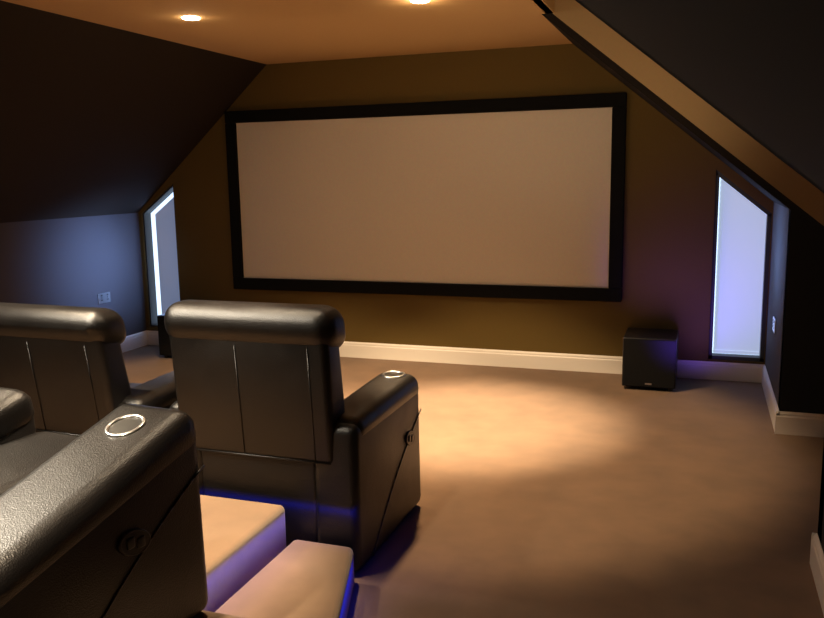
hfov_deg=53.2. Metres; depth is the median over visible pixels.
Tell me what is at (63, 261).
wall
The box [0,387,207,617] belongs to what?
recliner
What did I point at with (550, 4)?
wall
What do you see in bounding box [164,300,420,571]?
recliner
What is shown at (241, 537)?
step
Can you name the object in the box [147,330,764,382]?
baseboard
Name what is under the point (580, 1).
wall
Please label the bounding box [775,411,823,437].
baseboard
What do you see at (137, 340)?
baseboard
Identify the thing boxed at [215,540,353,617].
step
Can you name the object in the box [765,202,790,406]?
wall
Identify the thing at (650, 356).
subwoofer
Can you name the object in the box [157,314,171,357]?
subwoofer
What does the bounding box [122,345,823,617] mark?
floor
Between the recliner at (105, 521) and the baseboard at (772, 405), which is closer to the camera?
the recliner at (105, 521)
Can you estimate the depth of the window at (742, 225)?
5.85 m
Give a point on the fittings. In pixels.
(412, 1)
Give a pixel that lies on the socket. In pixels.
(103, 297)
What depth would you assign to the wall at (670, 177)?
6.23 m
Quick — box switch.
[772,316,775,333]
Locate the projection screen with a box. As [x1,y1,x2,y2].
[224,92,626,301]
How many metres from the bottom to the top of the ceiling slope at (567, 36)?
1.209 m
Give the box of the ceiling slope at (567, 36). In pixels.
[544,16,788,208]
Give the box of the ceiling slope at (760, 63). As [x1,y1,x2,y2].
[575,0,823,192]
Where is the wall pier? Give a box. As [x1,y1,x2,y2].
[818,443,823,552]
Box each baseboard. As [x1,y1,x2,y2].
[120,330,147,352]
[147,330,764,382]
[761,365,779,431]
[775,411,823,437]
[810,533,823,614]
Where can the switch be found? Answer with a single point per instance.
(774, 319)
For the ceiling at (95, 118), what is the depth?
5.71 m
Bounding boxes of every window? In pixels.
[143,185,179,326]
[708,170,771,361]
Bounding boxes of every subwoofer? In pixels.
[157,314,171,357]
[622,327,678,390]
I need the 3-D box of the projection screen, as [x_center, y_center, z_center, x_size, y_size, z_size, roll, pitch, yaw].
[-0.009,-0.851,6.458,3.259,1.494,0.045,2,10,19]
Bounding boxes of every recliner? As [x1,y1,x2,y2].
[0,302,176,436]
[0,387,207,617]
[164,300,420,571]
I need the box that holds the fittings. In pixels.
[182,0,429,19]
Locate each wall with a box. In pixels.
[0,213,145,335]
[138,44,773,363]
[532,0,554,13]
[542,0,823,413]
[580,1,823,191]
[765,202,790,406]
[818,444,823,539]
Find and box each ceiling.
[0,0,266,222]
[1,0,571,63]
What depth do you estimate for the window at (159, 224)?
7.44 m
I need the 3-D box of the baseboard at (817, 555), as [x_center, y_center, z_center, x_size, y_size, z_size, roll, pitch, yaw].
[0.647,1.329,0.653,0.018,0.130,5.300,2,10,19]
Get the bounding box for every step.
[193,495,285,617]
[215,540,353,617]
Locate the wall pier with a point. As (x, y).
(821, 526)
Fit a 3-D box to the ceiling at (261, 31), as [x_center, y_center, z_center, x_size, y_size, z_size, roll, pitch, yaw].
[-1.365,-1.375,2.469,2.593,0.150,8.800,2,10,19]
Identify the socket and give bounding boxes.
[98,292,110,303]
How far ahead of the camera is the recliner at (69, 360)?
3.35 m
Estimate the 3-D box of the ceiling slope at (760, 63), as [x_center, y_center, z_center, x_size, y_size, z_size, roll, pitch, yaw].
[-0.252,-0.357,-0.145,1.443,1.209,4.350,2,10,19]
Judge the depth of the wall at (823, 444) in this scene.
3.04 m

